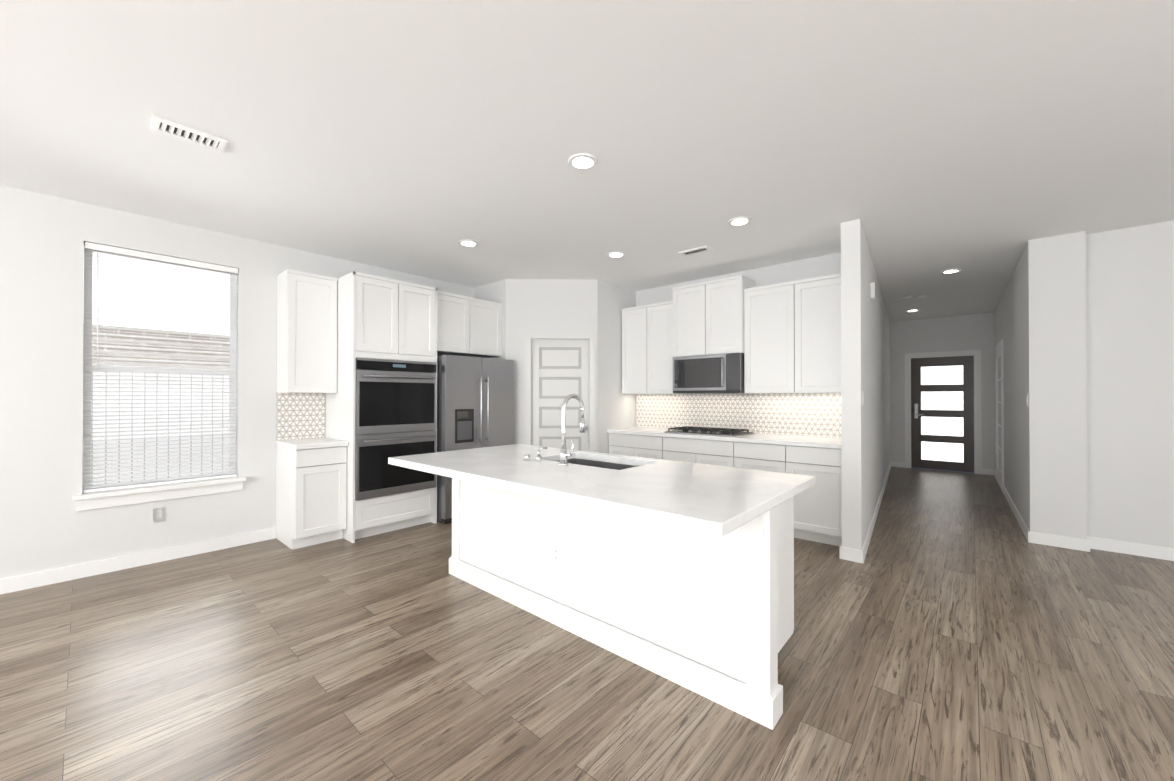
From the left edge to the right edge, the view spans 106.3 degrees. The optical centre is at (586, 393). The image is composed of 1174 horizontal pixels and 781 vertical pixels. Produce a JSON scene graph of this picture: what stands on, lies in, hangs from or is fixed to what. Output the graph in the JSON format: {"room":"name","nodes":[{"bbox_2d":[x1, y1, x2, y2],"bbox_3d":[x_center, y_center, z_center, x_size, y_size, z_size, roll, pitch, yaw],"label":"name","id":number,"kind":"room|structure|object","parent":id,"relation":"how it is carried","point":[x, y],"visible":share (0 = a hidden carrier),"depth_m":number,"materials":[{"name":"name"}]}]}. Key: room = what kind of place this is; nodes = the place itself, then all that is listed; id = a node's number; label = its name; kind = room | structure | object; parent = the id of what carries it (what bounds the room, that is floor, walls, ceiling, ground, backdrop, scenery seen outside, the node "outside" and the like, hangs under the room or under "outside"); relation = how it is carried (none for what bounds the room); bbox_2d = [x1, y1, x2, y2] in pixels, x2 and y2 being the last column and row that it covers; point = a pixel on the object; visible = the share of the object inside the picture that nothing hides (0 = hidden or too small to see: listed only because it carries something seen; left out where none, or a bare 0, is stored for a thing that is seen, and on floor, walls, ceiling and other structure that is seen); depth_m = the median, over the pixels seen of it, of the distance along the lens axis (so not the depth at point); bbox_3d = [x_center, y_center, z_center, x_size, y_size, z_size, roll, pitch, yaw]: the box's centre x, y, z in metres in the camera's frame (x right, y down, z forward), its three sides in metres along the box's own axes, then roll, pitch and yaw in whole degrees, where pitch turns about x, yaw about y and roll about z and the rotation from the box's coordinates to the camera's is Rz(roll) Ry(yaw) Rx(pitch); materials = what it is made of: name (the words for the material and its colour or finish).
{"room":"kitchen","nodes":[
{"label":"kitchen","id":0,"kind":"room"},
{"bbox_2d":[0,185,473,578],"bbox_3d":[-3.483,-0.029,3.651,0.150,2.770,9.300,0,0,41],"label":"wall","id":1,"kind":"structure","parent":0,"point":[45,525],"depth_m":3.23,"materials":[{"name":"paint"}]},
{"bbox_2d":[0,528,275,594],"bbox_3d":[-4.657,1.297,2.173,0.014,0.100,5.240,0,0,41],"label":"baseboard","id":2,"kind":"structure","parent":1,"relation":"attached to","point":[32,580],"depth_m":3.41,"materials":[{"name":"paint"}]},
{"bbox_2d":[153,507,164,522],"bbox_3d":[-3.456,0.975,3.555,0.008,0.116,0.072,0,0,41],"label":"outlet","id":3,"kind":"object","parent":1,"relation":"attached to","point":[159,514],"visible":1,"depth_m":3.55,"materials":[{"name":"white plastic"}]},
{"bbox_2d":[72,476,245,510],"bbox_3d":[-3.428,0.801,3.598,0.135,0.119,1.010,0,0,41],"label":"window sill","id":4,"kind":"structure","parent":1,"relation":"attached to","point":[106,499],"depth_m":3.52,"materials":[{"name":"paint"}]},
{"bbox_2d":[82,243,236,492],"bbox_3d":[-3.501,-0.194,3.668,0.050,1.876,0.916,0,0,41],"label":"window","id":5,"kind":"structure","parent":1,"relation":"in","point":[87,294],"depth_m":3.58,"materials":[{"name":"paint"}]},
{"bbox_2d":[84,242,237,492],"bbox_3d":[-3.452,-0.197,3.625,0.068,1.868,0.908,0,0,41],"label":"window blinds","id":6,"kind":"object","parent":5,"relation":"attached to","point":[111,250],"visible":0.98,"depth_m":3.57,"materials":[{"name":"white plastic"}]},
{"bbox_2d":[276,393,324,439],"bbox_3d":[-2.796,0.214,4.313,0.009,0.448,0.413,0,0,41],"label":"backsplash","id":7,"kind":"structure","parent":1,"relation":"attached to","point":[300,415],"depth_m":4.30,"materials":[{"name":"tile"}]},
{"bbox_2d":[277,269,337,392],"bbox_3d":[-2.673,-0.566,4.210,0.330,1.110,0.413,0,0,41],"label":"upper cabinet","id":8,"kind":"object","parent":1,"relation":"attached to","point":[306,332],"visible":1,"depth_m":4.09,"materials":[{"name":"paint"}]},
{"bbox_2d":[437,291,501,357],"bbox_3d":[-1.575,-0.790,5.265,0.600,0.650,0.918,0,0,41],"label":"upper cabinet","id":9,"kind":"object","parent":1,"relation":"attached to","point":[469,326],"visible":0.77,"depth_m":5.06,"materials":[{"name":"paint"}]},
{"bbox_2d":[474,279,505,358],"bbox_3d":[-1.221,-0.018,5.626,0.660,2.770,0.090,0,0,41],"label":"wall","id":10,"kind":"structure","parent":0,"point":[494,292],"depth_m":5.47,"materials":[{"name":"paint"}]},
{"bbox_2d":[505,279,597,451],"bbox_3d":[-0.433,-0.019,5.432,1.125,2.770,0.100,0,0,-1],"label":"wall","id":11,"kind":"structure","parent":0,"point":[555,305],"depth_m":5.38,"materials":[{"name":"paint"}]},
{"bbox_2d":[531,339,588,450],"bbox_3d":[-0.328,0.340,5.402,0.727,2.035,0.100,0,0,-1],"label":"pantry door","id":12,"kind":"structure","parent":11,"relation":"in","point":[559,371],"depth_m":5.42,"materials":[{"name":"paint"}]},
{"bbox_2d":[524,332,595,451],"bbox_3d":[-0.328,0.308,5.420,0.865,2.115,0.125,0,0,-1],"label":"door frame","id":13,"kind":"structure","parent":11,"relation":"attached to","point":[529,336],"depth_m":5.37,"materials":[{"name":"paint"}]},
{"bbox_2d":[0,467,1173,780],"bbox_3d":[1.589,1.411,2.800,9.200,0.120,15.000,0,0,41],"label":"floor","id":14,"kind":"structure","parent":0,"point":[954,625],"depth_m":2.12,"materials":[{"name":"brown wood"}]},
{"bbox_2d":[276,445,346,549],"bbox_3d":[-2.581,0.919,4.121,0.575,0.879,0.413,0,0,41],"label":"base cabinet","id":15,"kind":"object","parent":14,"relation":"on","point":[311,496],"visible":0.96,"depth_m":3.94,"materials":[{"name":"paint"}]},
{"bbox_2d":[276,437,347,449],"bbox_3d":[-2.573,0.458,4.114,0.600,0.040,0.418,0,0,41],"label":"countertop","id":16,"kind":"structure","parent":15,"relation":"on","point":[308,443],"depth_m":3.97,"materials":[{"name":"white stone"}]},
{"bbox_2d":[325,271,436,542],"bbox_3d":[-2.120,0.121,4.559,0.700,2.480,0.838,0,0,41],"label":"tall cabinet","id":17,"kind":"object","parent":14,"relation":"on","point":[378,317],"visible":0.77,"depth_m":4.24,"materials":[{"name":"paint"}]},
{"bbox_2d":[355,358,435,500],"bbox_3d":[-2.070,0.323,4.514,0.733,1.305,0.792,0,0,41],"label":"double wall oven","id":18,"kind":"object","parent":17,"relation":"in","point":[395,408],"visible":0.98,"depth_m":4.25,"materials":[{"name":"grey metal"}]},
{"bbox_2d":[437,355,513,523],"bbox_3d":[-1.459,0.479,5.158,0.897,1.770,0.908,0,0,41],"label":"refrigerator","id":19,"kind":"object","parent":14,"relation":"on","point":[475,402],"visible":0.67,"depth_m":4.79,"materials":[{"name":"grey metal"}]},
{"bbox_2d":[449,478,814,729],"bbox_3d":[0.053,0.911,2.777,2.372,0.878,0.657,0,0,41],"label":"kitchen island","id":20,"kind":"object","parent":14,"relation":"on","point":[680,573],"depth_m":2.20,"materials":[{"name":"paint"}]},
{"bbox_2d":[388,444,814,537],"bbox_3d":[-0.082,0.449,2.628,2.365,0.045,1.136,0,0,41],"label":"island countertop","id":21,"kind":"structure","parent":20,"relation":"on","point":[714,501],"depth_m":2.11,"materials":[{"name":"white stone"}]},
{"bbox_2d":[524,446,547,461],"bbox_3d":[-0.331,0.383,2.849,0.148,0.090,0.090,0,0,41],"label":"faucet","id":22,"kind":"object","parent":21,"relation":"on","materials":[{"name":"silver metal"}]},
{"bbox_2d":[556,394,584,465],"bbox_3d":[-0.065,0.213,2.690,0.121,0.427,0.218,0,0,41],"label":"faucet","id":23,"kind":"object","parent":21,"relation":"on","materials":[{"name":"silver metal"}]},
{"bbox_2d":[552,458,639,469],"bbox_3d":[0.047,0.583,2.862,0.744,0.245,0.444,0,0,41],"label":"sink","id":24,"kind":"object","parent":21,"relation":"in","point":[587,461],"depth_m":3.08,"materials":[{"name":"grey metal"}]},
{"bbox_2d":[609,433,662,459],"bbox_3d":[0.763,0.927,5.502,0.781,0.879,0.610,0,0,41],"label":"base cabinet","id":25,"kind":"object","parent":14,"relation":"on","point":[644,446],"visible":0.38,"depth_m":5.25,"materials":[{"name":"paint"}]},
{"bbox_2d":[663,437,733,466],"bbox_3d":[1.373,0.924,4.970,0.833,0.879,0.610,0,0,41],"label":"base cabinet","id":26,"kind":"object","parent":14,"relation":"on","point":[711,452],"visible":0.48,"depth_m":4.71,"materials":[{"name":"paint"}]},
{"bbox_2d":[734,442,841,545],"bbox_3d":[2.066,0.920,4.365,1.004,0.879,0.610,0,0,41],"label":"base cabinet","id":27,"kind":"object","parent":14,"relation":"on","point":[818,511],"visible":0.42,"depth_m":4.01,"materials":[{"name":"paint"}]},
{"bbox_2d":[607,427,840,448],"bbox_3d":[1.447,0.463,4.891,2.629,0.040,0.635,0,0,41],"label":"countertop","id":28,"kind":"structure","parent":27,"relation":"on","point":[820,442],"depth_m":4.46,"materials":[{"name":"white stone"}]},
{"bbox_2d":[664,426,753,436],"bbox_3d":[1.371,0.417,4.974,0.840,0.052,0.520,0,0,41],"label":"gas cooktop","id":29,"kind":"object","parent":28,"relation":"in","point":[729,432],"visible":1,"depth_m":4.85,"materials":[{"name":"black metal"}]},
{"bbox_2d":[0,0,1173,321],"bbox_3d":[1.589,-1.479,2.816,9.200,0.120,15.000,0,0,41],"label":"ceiling","id":30,"kind":"structure","parent":0,"point":[976,142],"depth_m":2.35,"materials":[{"name":"paint"}]},
{"bbox_2d":[150,115,227,151],"bbox_3d":[-2.168,-1.414,2.405,0.150,0.015,0.300,0,0,41],"label":"ceiling vent","id":31,"kind":"object","parent":30,"relation":"in","point":[174,129],"visible":1,"depth_m":2.39,"materials":[{"name":"metal"}]},
{"bbox_2d":[458,239,477,246],"bbox_3d":[-1.107,-1.405,4.107,0.184,0.012,0.184,0,0,41],"label":"recessed light","id":32,"kind":"object","parent":30,"relation":"in","point":[467,242],"visible":1,"depth_m":4.09,"materials":[{"name":"paint"}]},
{"bbox_2d":[568,153,597,169],"bbox_3d":[-0.025,-1.414,2.685,0.184,0.012,0.184,0,0,41],"label":"recessed light","id":33,"kind":"object","parent":30,"relation":"in","point":[582,161],"visible":0.98,"depth_m":2.67,"materials":[{"name":"paint"}]},
{"bbox_2d":[607,251,624,257],"bbox_3d":[0.295,-1.404,4.436,0.184,0.012,0.184,0,0,41],"label":"recessed light","id":34,"kind":"object","parent":30,"relation":"in","point":[615,254],"visible":0.96,"depth_m":4.41,"materials":[{"name":"paint"}]},
{"bbox_2d":[678,245,712,256],"bbox_3d":[1.068,-1.403,4.333,0.300,0.015,0.140,0,0,41],"label":"ceiling vent","id":35,"kind":"object","parent":30,"relation":"in","point":[698,250],"visible":0.98,"depth_m":4.32,"materials":[{"name":"metal"}]},
{"bbox_2d":[728,216,751,225],"bbox_3d":[1.246,-1.409,3.594,0.184,0.012,0.184,0,0,41],"label":"recessed light","id":36,"kind":"object","parent":30,"relation":"in","point":[739,221],"visible":0.94,"depth_m":3.58,"materials":[{"name":"paint"}]},
{"bbox_2d":[902,296,912,299],"bbox_3d":[4.603,-1.384,6.330,0.130,0.030,0.130,0,0,41],"label":"smoke detector","id":37,"kind":"object","parent":30,"relation":"attached to","point":[906,297],"visible":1,"depth_m":6.31,"materials":[{"name":"white plastic"}]},
{"bbox_2d":[916,295,926,298],"bbox_3d":[4.783,-1.384,6.293,0.130,0.030,0.130,0,0,41],"label":"smoke detector","id":38,"kind":"object","parent":30,"relation":"attached to","point":[921,297],"visible":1,"depth_m":6.25,"materials":[{"name":"white plastic"}]},
{"bbox_2d":[941,268,960,273],"bbox_3d":[4.154,-1.400,5.024,0.184,0.012,0.184,0,0,41],"label":"recessed light","id":39,"kind":"object","parent":30,"relation":"in","point":[948,271],"visible":0.98,"depth_m":5.01,"materials":[{"name":"paint"}]},
{"bbox_2d":[598,280,635,453],"bbox_3d":[0.359,-0.017,5.733,0.100,2.770,0.810,0,0,41],"label":"wall","id":40,"kind":"structure","parent":0,"point":[616,408],"depth_m":5.61,"materials":[{"name":"paint"}]},
{"bbox_2d":[636,253,840,437],"bbox_3d":[1.142,-0.018,5.687,4.140,2.770,0.150,0,0,41],"label":"wall","id":41,"kind":"structure","parent":0,"point":[825,265],"depth_m":4.81,"materials":[{"name":"paint"}]},
{"bbox_2d":[622,301,687,393],"bbox_3d":[0.855,-0.558,5.616,0.781,1.110,0.330,0,0,41],"label":"upper cabinet","id":42,"kind":"object","parent":41,"relation":"attached to","point":[647,349],"visible":0.83,"depth_m":5.48,"materials":[{"name":"paint"}]},
{"bbox_2d":[672,275,754,356],"bbox_3d":[1.448,-0.846,5.067,0.833,0.820,0.380,0,0,41],"label":"upper cabinet","id":43,"kind":"object","parent":41,"relation":"attached to","point":[708,317],"visible":0.98,"depth_m":4.89,"materials":[{"name":"paint"}]},
{"bbox_2d":[673,353,744,392],"bbox_3d":[1.424,-0.222,5.036,0.809,0.423,0.434,0,0,41],"label":"microwave","id":44,"kind":"object","parent":43,"relation":"attached to","point":[718,373],"visible":0.98,"depth_m":4.86,"materials":[{"name":"grey metal"}]},
{"bbox_2d":[636,393,840,437],"bbox_3d":[1.656,0.219,5.128,2.624,0.448,0.009,0,0,41],"label":"backsplash","id":45,"kind":"structure","parent":41,"relation":"attached to","point":[807,414],"depth_m":4.96,"materials":[{"name":"tile"}]},
{"bbox_2d":[744,273,840,392],"bbox_3d":[2.158,-0.565,4.479,1.004,1.110,0.330,0,0,41],"label":"upper cabinet","id":46,"kind":"object","parent":41,"relation":"attached to","point":[792,336],"visible":0.75,"depth_m":4.36,"materials":[{"name":"paint"}]},
{"bbox_2d":[841,219,889,549],"bbox_3d":[3.995,-0.015,6.090,0.140,2.770,6.223,0,0,36],"label":"wall","id":47,"kind":"structure","parent":0,"point":[865,368],"depth_m":3.63,"materials":[{"name":"paint"}]},
{"bbox_2d":[839,461,904,562],"bbox_3d":[4.003,1.319,5.966,0.514,0.100,6.054,0,0,41],"label":"baseboard","id":48,"kind":"structure","parent":47,"relation":"attached to","point":[855,555],"depth_m":3.85,"materials":[{"name":"paint"}]},
{"bbox_2d":[871,283,874,299],"bbox_3d":[2.898,-1.040,4.460,0.034,0.150,0.120,0,0,36],"label":"door chime","id":49,"kind":"object","parent":47,"relation":"attached to","point":[872,291],"visible":1,"depth_m":4.41,"materials":[{"name":"white plastic"}]},
{"bbox_2d":[890,312,994,468],"bbox_3d":[6.403,-0.004,7.997,1.570,2.770,0.150,0,0,41],"label":"wall","id":50,"kind":"structure","parent":0,"point":[957,333],"depth_m":7.90,"materials":[{"name":"paint"}]},
{"bbox_2d":[911,356,973,472],"bbox_3d":[6.415,0.356,7.962,0.888,2.049,0.124,0,0,41],"label":"front door","id":51,"kind":"structure","parent":50,"relation":"in","point":[942,418],"depth_m":7.95,"materials":[{"name":"brown wood"}]},
{"bbox_2d":[905,350,981,473],"bbox_3d":[6.370,0.310,7.911,1.070,2.140,0.018,0,0,41],"label":"door frame","id":52,"kind":"structure","parent":50,"relation":"attached to","point":[976,354],"depth_m":7.69,"materials":[{"name":"paint"}]},
{"bbox_2d":[994,231,1086,538],"bbox_3d":[5.662,-0.018,5.690,0.453,2.770,4.600,0,0,41],"label":"wall","id":53,"kind":"structure","parent":0,"point":[1040,321],"depth_m":3.96,"materials":[{"name":"paint"}]},
{"bbox_2d":[996,339,1003,491],"bbox_3d":[6.131,0.307,6.539,0.018,2.130,1.070,0,0,40],"label":"door frame","id":54,"kind":"structure","parent":53,"relation":"attached to","point":[999,412],"depth_m":6.47,"materials":[{"name":"paint"}]},
{"bbox_2d":[992,469,1031,542],"bbox_3d":[5.472,1.318,5.739,0.114,0.100,4.464,0,0,41],"label":"baseboard","id":55,"kind":"structure","parent":53,"relation":"attached to","point":[1028,534],"depth_m":4.86,"materials":[{"name":"paint"}]},
{"bbox_2d":[1032,532,1095,551],"bbox_3d":[4.197,1.307,3.899,0.344,0.100,0.014,0,0,41],"label":"baseboard","id":56,"kind":"structure","parent":53,"relation":"attached to","point":[1089,543],"depth_m":3.88,"materials":[{"name":"paint"}]},
{"bbox_2d":[1085,220,1173,547],"bbox_3d":[5.548,-0.033,3.009,2.900,2.770,0.150,0,0,41],"label":"wall","id":57,"kind":"structure","parent":0,"point":[1130,366],"depth_m":3.73,"materials":[{"name":"paint"}]},
{"bbox_2d":[1087,536,1173,560],"bbox_3d":[5.485,1.301,2.930,2.900,0.100,0.040,0,0,41],"label":"baseboard","id":58,"kind":"structure","parent":57,"relation":"attached to","point":[1144,550],"depth_m":3.70,"materials":[{"name":"paint"}]},
{"label":"outside","id":59,"kind":"structure","parent":0,"visible":0},
{"bbox_2d":[82,252,229,484],"bbox_3d":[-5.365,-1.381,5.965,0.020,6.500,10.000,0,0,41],"label":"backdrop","id":60,"kind":"structure","parent":59,"point":[112,297],"depth_m":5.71,"materials":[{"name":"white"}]}
]}

